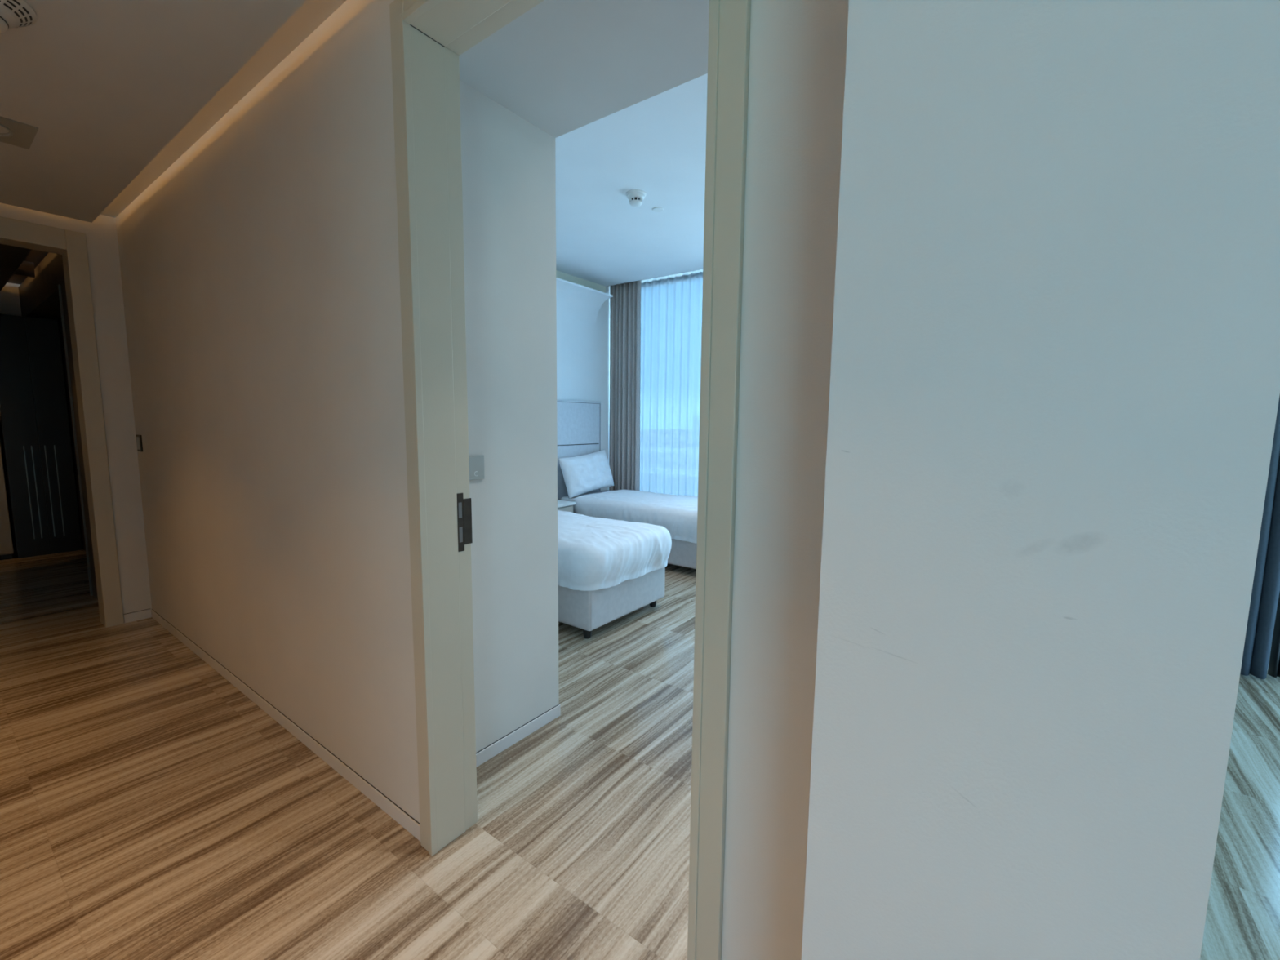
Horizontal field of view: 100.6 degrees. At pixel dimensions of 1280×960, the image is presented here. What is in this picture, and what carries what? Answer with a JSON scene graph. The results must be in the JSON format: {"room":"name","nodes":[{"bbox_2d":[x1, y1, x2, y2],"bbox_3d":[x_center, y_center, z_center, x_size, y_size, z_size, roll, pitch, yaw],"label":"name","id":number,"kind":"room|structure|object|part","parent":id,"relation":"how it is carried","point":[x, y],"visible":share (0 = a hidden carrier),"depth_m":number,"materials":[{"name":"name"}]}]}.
{"room":"apartment hallway","nodes":[
{"label":"apartment hallway","id":0,"kind":"room"},
{"bbox_2d":[0,282,21,551],"bbox_3d":[-7.041,-0.571,4.524,0.150,2.790,3.050,5,8,36],"label":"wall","id":1,"kind":"structure","parent":0,"point":[10,303],"depth_m":5.30,"materials":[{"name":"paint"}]},
{"bbox_2d":[18,252,97,599],"bbox_3d":[-4.855,-0.499,4.631,3.265,2.670,0.310,5,8,36],"label":"wall","id":2,"kind":"structure","parent":0,"point":[38,295],"depth_m":4.40,"materials":[{"name":"paint"}]},
{"bbox_2d":[57,284,93,595],"bbox_3d":[-4.278,-0.265,4.033,0.020,2.350,0.017,5,8,36],"label":"trim","id":3,"kind":"structure","parent":2,"relation":"attached to","point":[59,286],"depth_m":4.02,"materials":[{"name":"wood"}]},
{"bbox_2d":[0,203,151,617],"bbox_3d":[-3.948,-0.305,2.963,0.150,2.670,1.650,5,8,36],"label":"wall","id":4,"kind":"structure","parent":0,"point":[101,236],"depth_m":3.50,"materials":[{"name":"paint"}]},
{"bbox_2d":[0,216,124,627],"bbox_3d":[-3.980,-0.231,2.932,0.177,2.530,1.450,5,8,36],"label":"door frame","id":5,"kind":"structure","parent":4,"relation":"in","point":[72,245],"depth_m":3.40,"materials":[{"name":"paint"}]},
{"bbox_2d":[123,608,151,622],"bbox_3d":[-3.463,0.935,3.663,0.016,0.064,0.139,5,8,36],"label":"baseboard","id":6,"kind":"structure","parent":4,"relation":"attached to","point":[144,614],"depth_m":3.66,"materials":[{"name":"paint"}]},
{"bbox_2d":[0,0,709,291],"bbox_3d":[-1.163,-1.542,1.320,12.950,0.410,8.500,5,8,36],"label":"ceiling","id":7,"kind":"structure","parent":0,"point":[115,92],"depth_m":1.85,"materials":[{"name":"paint"}]},
{"bbox_2d":[0,0,36,33],"bbox_3d":[-1.899,-1.345,1.507,0.256,0.078,0.256,5,8,36],"label":"ceiling fitting","id":8,"kind":"object","parent":7,"relation":"attached to","point":[13,13],"visible":1,"depth_m":1.55,"materials":[{"name":"plastic"}]},
{"bbox_2d":[0,115,38,149],"bbox_3d":[-2.717,-1.472,2.183,0.300,0.027,0.300,5,8,36],"label":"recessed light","id":9,"kind":"object","parent":7,"relation":"in","point":[21,135],"visible":1,"depth_m":2.26,"materials":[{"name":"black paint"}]},
{"bbox_2d":[1240,395,1279,679],"bbox_3d":[3.347,-0.173,2.947,0.422,2.548,0.059,5,8,36],"label":"curtain","id":10,"kind":"object","parent":7,"relation":"hanging from","point":[1265,592],"visible":0.16,"depth_m":2.93,"materials":[{"name":"grey fabric"}]},
{"bbox_2d":[1267,592,1279,677],"bbox_3d":[3.611,-0.158,2.839,0.104,2.548,0.046,5,8,36],"label":"curtain","id":11,"kind":"object","parent":7,"relation":"hanging from","point":[1273,670],"visible":0.85,"depth_m":2.98,"materials":[{"name":"fabric"}]},
{"bbox_2d":[115,0,848,959],"bbox_3d":[-1.194,-0.376,2.466,4.870,2.980,0.819,5,8,36],"label":"wall","id":12,"kind":"structure","parent":0,"point":[260,277],"depth_m":1.96,"materials":[{"name":"paint"}]},
{"bbox_2d":[136,435,142,451],"bbox_3d":[-3.323,-0.244,3.526,0.100,0.110,0.012,5,8,36],"label":"light switch","id":13,"kind":"object","parent":12,"relation":"attached to","point":[139,437],"visible":1,"depth_m":3.50,"materials":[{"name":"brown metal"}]},
{"bbox_2d":[151,608,420,841],"bbox_3d":[-2.069,1.054,2.742,3.343,0.058,0.008,5,8,36],"label":"baseboard","id":14,"kind":"structure","parent":12,"relation":"attached to","point":[393,810],"depth_m":2.25,"materials":[{"name":"paint"}]},
{"bbox_2d":[468,455,484,479],"bbox_3d":[-0.636,-0.047,2.034,0.015,0.092,0.090,5,8,36],"label":"light switch","id":15,"kind":"object","parent":12,"relation":"attached to","point":[476,463],"visible":0.74,"depth_m":2.04,"materials":[{"name":"white plastic"}]},
{"bbox_2d":[475,704,560,766],"bbox_3d":[-0.574,1.122,2.277,0.011,0.058,0.647,5,8,36],"label":"baseboard","id":16,"kind":"structure","parent":12,"relation":"attached to","point":[508,740],"depth_m":2.32,"materials":[{"name":"paint"}]},
{"bbox_2d":[389,0,751,959],"bbox_3d":[-0.218,-0.025,1.368,1.092,2.545,0.186,5,8,36],"label":"door frame","id":17,"kind":"structure","parent":12,"relation":"in","point":[428,37],"depth_m":1.51,"materials":[{"name":"paint"}]},
{"bbox_3d":[-0.579,0.137,1.714,0.003,0.190,0.022,5,8,36],"label":"strike plate","id":18,"kind":"part","parent":17,"relation":"part of","materials":[{"name":"brown metal"}]},
{"bbox_2d":[556,285,609,491],"bbox_3d":[-1.319,-0.849,5.375,0.150,3.280,3.784,5,8,36],"label":"wall","id":19,"kind":"structure","parent":0,"point":[583,349],"depth_m":6.17,"materials":[{"name":"paint"}]},
{"bbox_2d":[555,270,605,293],"bbox_3d":[-1.383,-2.076,4.979,0.030,0.155,3.274,5,8,36],"label":"trim","id":20,"kind":"structure","parent":19,"relation":"attached to","point":[559,274],"depth_m":5.92,"materials":[{"name":"beige paint"}]},
{"bbox_2d":[555,277,613,325],"bbox_3d":[-1.337,-1.826,4.883,0.254,0.320,3.134,5,8,36],"label":"crown molding","id":21,"kind":"structure","parent":19,"relation":"attached to","point":[575,302],"depth_m":5.85,"materials":[{"name":"paint"}]},
{"bbox_2d":[555,73,707,286],"bbox_3d":[0.320,-2.182,4.035,4.170,0.300,3.784,5,8,36],"label":"ceiling","id":22,"kind":"structure","parent":0,"point":[655,145],"depth_m":3.65,"materials":[{"name":"paint"}]},
{"bbox_2d":[626,189,645,206],"bbox_3d":[-0.029,-1.961,3.718,0.141,0.078,0.141,5,8,36],"label":"smoke detector","id":23,"kind":"object","parent":22,"relation":"attached to","point":[635,197],"visible":1,"depth_m":3.68,"materials":[{"name":"white plastic"}]},
{"bbox_2d":[652,207,663,212],"bbox_3d":[0.134,-2.023,3.978,0.084,0.008,0.084,5,8,36],"label":"ceiling disc","id":24,"kind":"object","parent":22,"relation":"attached to","point":[655,209],"visible":1,"depth_m":3.97,"materials":[{"name":"white plastic"}]},
{"bbox_3d":[1.232,-2.279,5.246,3.890,0.023,0.085,5,8,36],"label":"track","id":25,"kind":"object","parent":22,"relation":"attached to","visible":0},
{"bbox_2d":[608,280,640,490],"bbox_3d":[-0.195,-0.863,6.393,0.452,3.070,0.073,5,8,36],"label":"curtain","id":26,"kind":"object","parent":25,"relation":"hanging from","point":[625,302],"visible":0.79,"depth_m":6.34,"materials":[{"name":"grey fabric"}]},
{"bbox_2d":[640,269,702,496],"bbox_3d":[0.575,-0.801,5.907,1.825,3.070,0.060,5,8,36],"label":"sheer curtain","id":27,"kind":"object","parent":25,"relation":"hanging from","point":[671,305],"visible":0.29,"depth_m":6.05,"materials":[{"name":"white fabric"}]},
{"bbox_2d":[0,547,1279,959],"bbox_3d":[-0.755,1.275,1.681,15.000,0.120,9.600,5,8,36],"label":"floor","id":28,"kind":"structure","parent":0,"point":[150,809],"depth_m":1.85,"materials":[{"name":"wood"}]},
{"bbox_2d":[0,442,13,559],"bbox_3d":[-6.479,0.101,4.896,0.380,1.385,0.800,5,8,36],"label":"cabinet","id":29,"kind":"object","parent":28,"relation":"on","point":[6,551],"visible":1,"depth_m":5.11,"materials":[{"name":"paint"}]},
{"bbox_2d":[0,313,81,558],"bbox_3d":[-6.079,-0.425,5.345,0.423,2.340,0.440,5,8,36],"label":"wardrobe","id":30,"kind":"object","parent":28,"relation":"on","point":[35,441],"visible":1,"depth_m":5.23,"materials":[{"name":"black paint"}]},
{"bbox_3d":[-5.999,-0.432,5.149,0.019,2.240,0.215,5,8,36],"label":"door","id":31,"kind":"part","parent":30,"relation":"part of","materials":[{"name":"black paint"}]},
{"bbox_3d":[-5.984,0.125,5.204,0.023,0.920,0.007,5,8,36],"label":"handle","id":32,"kind":"part","parent":30,"relation":"part of","materials":[{"name":"metal"}]},
{"bbox_3d":[-5.954,0.121,5.244,0.023,0.920,0.007,5,8,36],"label":"handle","id":33,"kind":"part","parent":30,"relation":"part of","materials":[{"name":"metal"}]},
{"bbox_3d":[-5.903,0.114,5.314,0.023,0.920,0.007,5,8,36],"label":"handle","id":34,"kind":"part","parent":30,"relation":"part of","materials":[{"name":"metal"}]},
{"bbox_3d":[-5.870,-0.451,5.325,0.019,2.240,0.215,5,8,36],"label":"door","id":35,"kind":"part","parent":30,"relation":"part of","materials":[{"name":"black paint"}]},
{"bbox_3d":[-5.864,0.108,5.366,0.023,0.920,0.007,5,8,36],"label":"handle","id":36,"kind":"part","parent":30,"relation":"part of","materials":[{"name":"metal"}]},
{"bbox_2d":[557,499,576,512],"bbox_3d":[-1.021,0.516,5.428,0.450,0.562,0.590,5,8,36],"label":"nightstand","id":37,"kind":"object","parent":28,"relation":"on","point":[562,505],"visible":0.12,"depth_m":5.43,"materials":[{"name":"paint"}]},
{"bbox_3d":[-0.854,0.396,5.294,0.016,0.215,0.530,5,8,36],"label":"drawer","id":38,"kind":"part","parent":37,"relation":"part of","materials":[{"name":"paint"}]},
{"bbox_2d":[558,567,665,638],"bbox_3d":[-0.901,0.122,4.189,2.046,1.620,0.945,5,8,36],"label":"bed","id":39,"kind":"object","parent":28,"relation":"on","point":[587,611],"visible":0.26,"depth_m":3.49,"materials":[{"name":"fabric"}]},
{"bbox_3d":[-0.342,0.987,3.452,0.062,0.075,0.062,5,8,36],"label":"leg","id":40,"kind":"part","parent":39,"relation":"part of","materials":[{"name":"black plastic"}]},
{"bbox_2d":[557,510,671,591],"bbox_3d":[-0.636,0.464,4.079,1.586,0.329,0.998,5,8,36],"label":"duvet","id":41,"kind":"object","parent":39,"relation":"on","point":[594,553],"visible":0.44,"depth_m":3.54,"materials":[{"name":"white fabric"}]},
{"bbox_3d":[0.098,0.925,4.051,0.062,0.075,0.062,5,8,36],"label":"leg","id":42,"kind":"part","parent":39,"relation":"part of","materials":[{"name":"black plastic"}]},
{"bbox_2d":[556,400,697,568],"bbox_3d":[0.084,-0.015,5.530,2.046,1.620,0.945,5,8,36],"label":"bed","id":43,"kind":"object","parent":28,"relation":"on","point":[578,422],"visible":0.11,"depth_m":5.89,"materials":[{"name":"fabric"}]},
{"bbox_3d":[-0.745,-0.083,6.061,0.075,1.620,0.830,5,8,36],"label":"headboard","id":44,"kind":"part","parent":43,"relation":"part of","materials":[{"name":"fabric"}]},
{"bbox_3d":[0.138,0.329,5.576,1.920,0.223,0.835,5,8,36],"label":"mattress","id":45,"kind":"part","parent":43,"relation":"part of","materials":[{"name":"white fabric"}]},
{"bbox_2d":[557,448,614,498],"bbox_3d":[-0.586,-0.081,5.969,0.251,0.498,0.833,5,8,34],"label":"pillow","id":46,"kind":"object","parent":43,"relation":"on","point":[587,473],"visible":1,"depth_m":5.82,"materials":[{"name":"white fabric"}]},
{"bbox_2d":[573,489,697,543],"bbox_3d":[0.252,0.325,5.489,1.819,0.328,0.984,5,8,36],"label":"duvet","id":47,"kind":"object","parent":43,"relation":"on","point":[677,513],"visible":0.63,"depth_m":5.16,"materials":[{"name":"white fabric"}]},
{"bbox_2d":[801,0,1279,959],"bbox_3d":[1.734,-0.334,2.378,0.339,2.980,4.680,5,8,36],"label":"wall pier","id":48,"kind":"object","parent":28,"relation":"on","point":[1055,388],"visible":1,"depth_m":0.50,"materials":[{"name":"paint"}]}
]}

